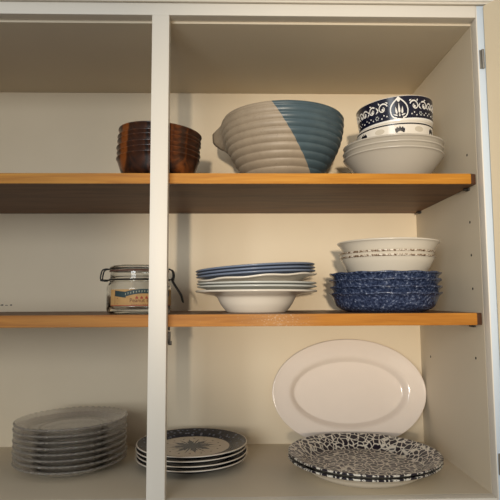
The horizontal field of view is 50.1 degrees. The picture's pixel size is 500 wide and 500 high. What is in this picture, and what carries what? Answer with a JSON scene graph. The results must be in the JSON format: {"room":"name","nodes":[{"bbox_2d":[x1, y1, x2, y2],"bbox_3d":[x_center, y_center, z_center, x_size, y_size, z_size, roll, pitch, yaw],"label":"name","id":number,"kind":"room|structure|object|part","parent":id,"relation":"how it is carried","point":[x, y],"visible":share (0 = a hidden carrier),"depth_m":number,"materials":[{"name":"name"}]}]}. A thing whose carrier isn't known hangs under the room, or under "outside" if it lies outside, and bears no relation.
{"room":"kitchen","nodes":[
{"label":"kitchen","id":0,"kind":"room"},
{"bbox_2d":[117,132,200,150],"bbox_3d":[-0.151,-0.158,0.895,0.138,0.041,0.138,3,-6,-34],"label":"bowl","id":1,"kind":"object","parent":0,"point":[139,135],"visible":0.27,"depth_m":0.84,"materials":[{"name":"brown wood"}]},
{"bbox_2d":[117,128,200,144],"bbox_3d":[-0.151,-0.165,0.896,0.138,0.042,0.138,-1,-5,8],"label":"bowl","id":2,"kind":"object","parent":1,"relation":"on","point":[135,130],"visible":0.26,"depth_m":0.84,"materials":[{"name":"brown wood"}]},
{"bbox_2d":[118,121,201,141],"bbox_3d":[-0.150,-0.176,0.897,0.138,0.044,0.138,0,-5,0],"label":"bowl","id":3,"kind":"object","parent":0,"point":[136,124],"visible":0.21,"depth_m":0.84,"materials":[{"name":"brown wood"}]},
{"bbox_2d":[0,0,489,5],"bbox_3d":[-0.028,-0.786,1.030,4.400,0.842,0.334,0,-5,-1],"label":"wall","id":4,"kind":"structure","parent":0,"point":[100,1],"depth_m":0.83,"materials":[{"name":"paint"}]},
{"bbox_2d":[288,0,492,1],"bbox_3d":[-0.022,-0.406,0.820,4.400,0.040,0.015,0,-5,-1],"label":"trim","id":5,"kind":"structure","parent":4,"relation":"attached to","point":[288,0],"depth_m":0.83,"materials":[{"name":"paint"}]},
{"bbox_2d":[329,270,441,279],"bbox_3d":[0.232,0.056,0.925,0.189,0.033,0.189,-4,-7,36],"label":"dish","id":6,"kind":"object","parent":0,"point":[384,273],"visible":0.41,"depth_m":0.85,"materials":[{"name":"blue ceramic"}]},
{"bbox_2d":[339,253,435,271],"bbox_3d":[0.237,0.038,0.927,0.163,0.050,0.163,0,-5,-1],"label":"bowl","id":7,"kind":"object","parent":6,"relation":"on","point":[396,261],"visible":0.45,"depth_m":0.86,"materials":[{"name":"beige ceramic"}]},
{"bbox_2d":[339,249,435,256],"bbox_3d":[0.237,0.031,0.928,0.163,0.051,0.163,1,-6,-14],"label":"bowl","id":8,"kind":"object","parent":7,"relation":"on","point":[376,251],"visible":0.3,"depth_m":0.86,"materials":[{"name":"beige ceramic"}]},
{"bbox_2d":[337,237,439,252],"bbox_3d":[0.239,0.006,0.930,0.173,0.037,0.173,0,-5,-1],"label":"bowl","id":9,"kind":"object","parent":8,"relation":"on","point":[387,242],"visible":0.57,"depth_m":0.86,"materials":[{"name":"beige ceramic"}]},
{"bbox_2d":[329,277,441,285],"bbox_3d":[0.232,0.067,0.924,0.189,0.033,0.189,0,-5,-7],"label":"dish","id":10,"kind":"object","parent":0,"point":[392,280],"visible":0.48,"depth_m":0.84,"materials":[{"name":"blue ceramic"}]},
{"bbox_3d":[-0.030,0.058,1.154,4.400,2.500,0.070,0,-5,-1],"label":"wall","id":11,"kind":"structure","parent":0,"visible":0},
{"bbox_2d":[0,0,499,499],"bbox_3d":[-0.019,0.000,0.745,1.276,0.776,0.731,0,-5,-1],"label":"upper cabinet","id":12,"kind":"object","parent":11,"relation":"attached to","point":[72,74],"visible":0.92,"depth_m":1.02,"materials":[{"name":"paint"}]},
{"bbox_2d":[11,451,126,477],"bbox_3d":[-0.309,0.364,0.923,0.189,0.020,0.189,0,-5,-1],"label":"glass plate","id":13,"kind":"object","parent":12,"relation":"on","point":[16,466],"visible":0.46,"depth_m":0.86,"materials":[{"name":"white"}]},
{"bbox_2d":[12,444,127,471],"bbox_3d":[-0.308,0.354,0.923,0.189,0.020,0.189,0,-5,2],"label":"glass plate","id":14,"kind":"object","parent":13,"relation":"on","point":[121,451],"visible":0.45,"depth_m":0.86,"materials":[{"name":"white"}]},
{"bbox_2d":[11,440,126,465],"bbox_3d":[-0.309,0.345,0.924,0.189,0.020,0.189,0,-5,2],"label":"glass plate","id":15,"kind":"object","parent":14,"relation":"on","point":[20,456],"visible":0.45,"depth_m":0.86,"materials":[{"name":"white"}]},
{"bbox_2d":[12,434,126,459],"bbox_3d":[-0.309,0.336,0.925,0.189,0.021,0.189,0,-5,-5],"label":"glass plate","id":16,"kind":"object","parent":15,"relation":"on","point":[30,452],"visible":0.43,"depth_m":0.86,"materials":[{"name":"white"}]},
{"bbox_2d":[12,429,126,453],"bbox_3d":[-0.309,0.327,0.926,0.189,0.021,0.189,0,-5,2],"label":"glass plate","id":17,"kind":"object","parent":16,"relation":"on","point":[17,443],"visible":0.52,"depth_m":0.86,"materials":[{"name":"white"}]},
{"bbox_2d":[13,422,127,447],"bbox_3d":[-0.308,0.317,0.927,0.189,0.021,0.189,0,-5,2],"label":"glass plate","id":18,"kind":"object","parent":17,"relation":"on","point":[63,444],"visible":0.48,"depth_m":0.86,"materials":[{"name":"white"}]},
{"bbox_2d":[12,418,126,441],"bbox_3d":[-0.310,0.308,0.928,0.189,0.022,0.189,0,-5,-5],"label":"glass plate","id":19,"kind":"object","parent":18,"relation":"on","point":[17,431],"visible":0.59,"depth_m":0.86,"materials":[{"name":"white"}]},
{"bbox_2d":[13,406,127,435],"bbox_3d":[-0.309,0.298,0.929,0.189,0.022,0.189,0,-5,2],"label":"glass plate","id":20,"kind":"object","parent":19,"relation":"on","point":[74,420],"visible":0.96,"depth_m":0.94,"materials":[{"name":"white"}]},
{"bbox_2d":[135,453,246,473],"bbox_3d":[-0.102,0.366,0.942,0.194,0.016,0.194,2,-6,-19],"label":"plate","id":21,"kind":"object","parent":12,"relation":"on","point":[171,470],"visible":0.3,"depth_m":0.88,"materials":[{"name":"white ceramic"}]},
{"bbox_2d":[136,447,247,469],"bbox_3d":[-0.101,0.359,0.941,0.194,0.016,0.194,-3,-6,25],"label":"plate","id":22,"kind":"object","parent":21,"relation":"on","point":[241,454],"visible":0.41,"depth_m":0.88,"materials":[{"name":"white ceramic"}]},
{"bbox_2d":[135,444,246,464],"bbox_3d":[-0.103,0.352,0.944,0.194,0.016,0.194,2,-6,-26],"label":"plate","id":23,"kind":"object","parent":22,"relation":"on","point":[172,461],"visible":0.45,"depth_m":0.88,"materials":[{"name":"white ceramic"}]},
{"bbox_2d":[136,428,246,459],"bbox_3d":[-0.102,0.344,0.944,0.194,0.016,0.194,1,-6,-13],"label":"plate","id":24,"kind":"object","parent":23,"relation":"on","point":[184,443],"visible":0.73,"depth_m":0.95,"materials":[{"name":"ceramic"}]},
{"bbox_3d":[-0.144,0.029,1.100,1.017,0.755,0.012,0,-5,-1],"label":"panel","id":25,"kind":"part","parent":12,"relation":"part of","materials":[{"name":"paint"}]},
{"bbox_3d":[-0.142,-0.352,0.986,0.981,0.018,0.286,0,-5,-1],"label":"panel","id":26,"kind":"part","parent":12,"relation":"part of","materials":[{"name":"paint"}]},
{"bbox_3d":[-0.138,-0.371,0.835,0.981,0.019,0.019,0,-5,-1],"label":"rail","id":27,"kind":"part","parent":12,"relation":"part of","materials":[{"name":"paint"}]},
{"bbox_2d":[0,173,475,213],"bbox_3d":[-0.140,-0.096,0.962,0.979,0.016,0.285,0,-5,-1],"label":"wooden shelf","id":28,"kind":"object","parent":12,"relation":"attached to","point":[20,193],"visible":0.92,"depth_m":0.89,"materials":[{"name":"brown wood"}]},
{"bbox_2d":[116,149,199,172],"bbox_3d":[-0.153,-0.130,0.893,0.138,0.038,0.138,4,-7,-36],"label":"bowl","id":29,"kind":"object","parent":28,"relation":"on","point":[136,161],"visible":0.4,"depth_m":0.84,"materials":[{"name":"brown wood"}]},
{"bbox_2d":[117,144,200,159],"bbox_3d":[-0.152,-0.139,0.893,0.138,0.038,0.138,4,-7,-36],"label":"bowl","id":30,"kind":"object","parent":29,"relation":"on","point":[137,146],"visible":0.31,"depth_m":0.84,"materials":[{"name":"brown wood"}]},
{"bbox_2d":[116,139,199,154],"bbox_3d":[-0.153,-0.147,0.894,0.138,0.040,0.138,0,-5,-6],"label":"bowl","id":31,"kind":"object","parent":30,"relation":"on","point":[135,141],"visible":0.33,"depth_m":0.84,"materials":[{"name":"brown wood"}]},
{"bbox_2d":[212,100,343,172],"bbox_3d":[0.059,-0.169,0.962,0.218,0.126,0.218,3,-6,-29],"label":"mixing bowl","id":32,"kind":"object","parent":28,"relation":"on","point":[275,136],"visible":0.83,"depth_m":0.88,"materials":[{"name":"beige ceramic"}]},
{"bbox_3d":[-0.036,-0.199,0.991,0.057,0.059,0.054,3,-6,-33],"label":"pouring spout","id":33,"kind":"part","parent":32,"relation":"part of","materials":[{"name":"beige ceramic"}]},
{"bbox_2d":[343,145,444,173],"bbox_3d":[0.250,-0.135,0.933,0.171,0.050,0.171,0,-5,-1],"label":"bowl","id":34,"kind":"object","parent":28,"relation":"on","point":[395,159],"visible":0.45,"depth_m":0.88,"materials":[{"name":"grey ceramic"}]},
{"bbox_2d":[343,139,443,158],"bbox_3d":[0.249,-0.145,0.934,0.171,0.051,0.171,0,-5,-1],"label":"bowl","id":35,"kind":"object","parent":34,"relation":"on","point":[421,142],"visible":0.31,"depth_m":0.86,"materials":[{"name":"grey ceramic"}]},
{"bbox_2d":[343,133,444,152],"bbox_3d":[0.250,-0.156,0.934,0.171,0.053,0.171,-4,-7,35],"label":"bowl","id":36,"kind":"object","parent":35,"relation":"on","point":[398,135],"visible":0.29,"depth_m":0.86,"materials":[{"name":"grey ceramic"}]},
{"bbox_2d":[357,121,432,139],"bbox_3d":[0.253,-0.177,0.938,0.129,0.063,0.129,-2,-6,17],"label":"patterned bowl","id":37,"kind":"object","parent":36,"relation":"on","point":[402,126],"visible":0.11,"depth_m":0.88,"materials":[{"name":"white ceramic"}]},
{"bbox_2d":[356,95,432,132],"bbox_3d":[0.253,-0.219,0.942,0.130,0.069,0.130,5,-7,-43],"label":"patterned bowl","id":38,"kind":"object","parent":37,"relation":"on","point":[419,108],"visible":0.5,"depth_m":0.89,"materials":[{"name":"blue ceramic"}]},
{"bbox_2d":[0,310,481,327],"bbox_3d":[-0.139,0.119,0.942,0.979,0.018,0.285,0,-5,-1],"label":"wooden shelf","id":39,"kind":"object","parent":12,"relation":"attached to","point":[290,317],"visible":0.83,"depth_m":0.81,"materials":[{"name":"brown wood"}]},
{"bbox_2d":[100,264,183,313],"bbox_3d":[-0.180,0.066,0.885,0.111,0.078,0.106,5,-7,-43],"label":"glass jar","id":40,"kind":"object","parent":39,"relation":"on","point":[127,292],"visible":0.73,"depth_m":0.84,"materials":[{"name":"clear glass"}]},
{"bbox_3d":[-0.183,0.031,0.887,0.096,0.008,0.096,0,-5,-1],"label":"lid","id":41,"kind":"part","parent":40,"relation":"part of","materials":[{"name":"clear glass"}]},
{"bbox_3d":[-0.121,0.059,0.886,0.025,0.057,0.019,0,-5,-1],"label":"clasp lever","id":42,"kind":"part","parent":40,"relation":"part of","materials":[{"name":"metal"}]},
{"bbox_2d":[195,289,316,312],"bbox_3d":[0.011,0.090,0.936,0.213,0.038,0.213,0,-5,-1],"label":"bowl","id":43,"kind":"object","parent":39,"relation":"on","point":[231,300],"visible":0.99,"depth_m":0.88,"materials":[{"name":"white ceramic"}]},
{"bbox_2d":[197,284,316,289],"bbox_3d":[0.012,0.071,0.938,0.209,0.017,0.209,0,-5,-1],"label":"dinner plate","id":44,"kind":"object","parent":43,"relation":"on","point":[233,286],"visible":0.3,"depth_m":0.85,"materials":[{"name":"ceramic"}]},
{"bbox_2d":[197,281,315,285],"bbox_3d":[0.011,0.066,0.939,0.209,0.017,0.209,-5,-7,42],"label":"dinner plate","id":45,"kind":"object","parent":44,"relation":"on","point":[220,282],"visible":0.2,"depth_m":0.85,"materials":[{"name":"ceramic"}]},
{"bbox_2d":[198,272,316,282],"bbox_3d":[0.013,0.054,0.939,0.209,0.027,0.210,-5,-7,39],"label":"dinner plate","id":46,"kind":"object","parent":45,"relation":"on","point":[299,276],"visible":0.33,"depth_m":0.86,"materials":[{"name":"white ceramic"}]},
{"bbox_2d":[196,269,315,279],"bbox_3d":[0.010,0.049,0.940,0.209,0.025,0.209,-4,-6,34],"label":"dinner plate","id":47,"kind":"object","parent":46,"relation":"on","point":[282,271],"visible":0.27,"depth_m":0.85,"materials":[{"name":"ceramic"}]},
{"bbox_2d":[196,265,314,275],"bbox_3d":[0.010,0.043,0.941,0.209,0.026,0.209,-2,-6,22],"label":"dinner plate","id":48,"kind":"object","parent":47,"relation":"on","point":[293,266],"visible":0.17,"depth_m":0.85,"materials":[{"name":"blue ceramic"}]},
{"bbox_2d":[195,262,314,272],"bbox_3d":[0.009,0.038,0.941,0.209,0.026,0.209,-2,-6,22],"label":"dinner plate","id":49,"kind":"object","parent":48,"relation":"on","point":[276,263],"visible":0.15,"depth_m":0.85,"materials":[{"name":"blue ceramic"}]},
{"bbox_2d":[329,291,442,311],"bbox_3d":[0.232,0.089,0.922,0.189,0.033,0.189,0,-5,-1],"label":"dish","id":50,"kind":"object","parent":39,"relation":"on","point":[411,301],"visible":1,"depth_m":0.85,"materials":[{"name":"blue ceramic"}]},
{"bbox_2d":[330,285,442,292],"bbox_3d":[0.233,0.079,0.923,0.189,0.033,0.189,-5,-7,41],"label":"dish","id":51,"kind":"object","parent":50,"relation":"on","point":[350,288],"visible":0.44,"depth_m":0.84,"materials":[{"name":"blue ceramic"}]},
{"bbox_3d":[-0.138,0.382,0.917,0.981,0.018,0.286,0,-5,-1],"label":"panel","id":52,"kind":"part","parent":12,"relation":"part of","materials":[{"name":"paint"}]},
{"bbox_3d":[-0.134,0.375,0.765,0.981,0.034,0.019,0,-5,-1],"label":"rail","id":53,"kind":"part","parent":12,"relation":"part of","materials":[{"name":"paint"}]},
{"bbox_2d":[272,339,425,437],"bbox_3d":[0.196,0.281,1.057,0.304,0.205,0.039,0,-5,-1],"label":"oval platter","id":54,"kind":"object","parent":12,"relation":"on","point":[341,385],"visible":0.92,"depth_m":1.06,"materials":[{"name":"ceramic"}]},
{"bbox_2d":[288,452,443,487],"bbox_3d":[0.190,0.356,0.896,0.253,0.025,0.253,0,-5,-1],"label":"plate","id":55,"kind":"object","parent":12,"relation":"on","point":[359,483],"visible":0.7,"depth_m":0.80,"materials":[{"name":"white ceramic"}]},
{"bbox_2d":[288,433,443,479],"bbox_3d":[0.191,0.350,0.897,0.253,0.027,0.253,-4,-7,37],"label":"plate","id":56,"kind":"object","parent":55,"relation":"on","point":[367,456],"visible":0.88,"depth_m":0.92,"materials":[{"name":"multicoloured ceramic"}]},
{"bbox_3d":[0.359,0.013,0.965,0.018,0.755,0.286,0,-5,-1],"label":"panel","id":57,"kind":"part","parent":12,"relation":"part of","materials":[{"name":"paint"}]},
{"bbox_3d":[0.497,-0.023,0.604,0.019,0.758,0.475,3,-6,-31],"label":"door","id":58,"kind":"part","parent":12,"relation":"part of","materials":[{"name":"paint"}]}
]}

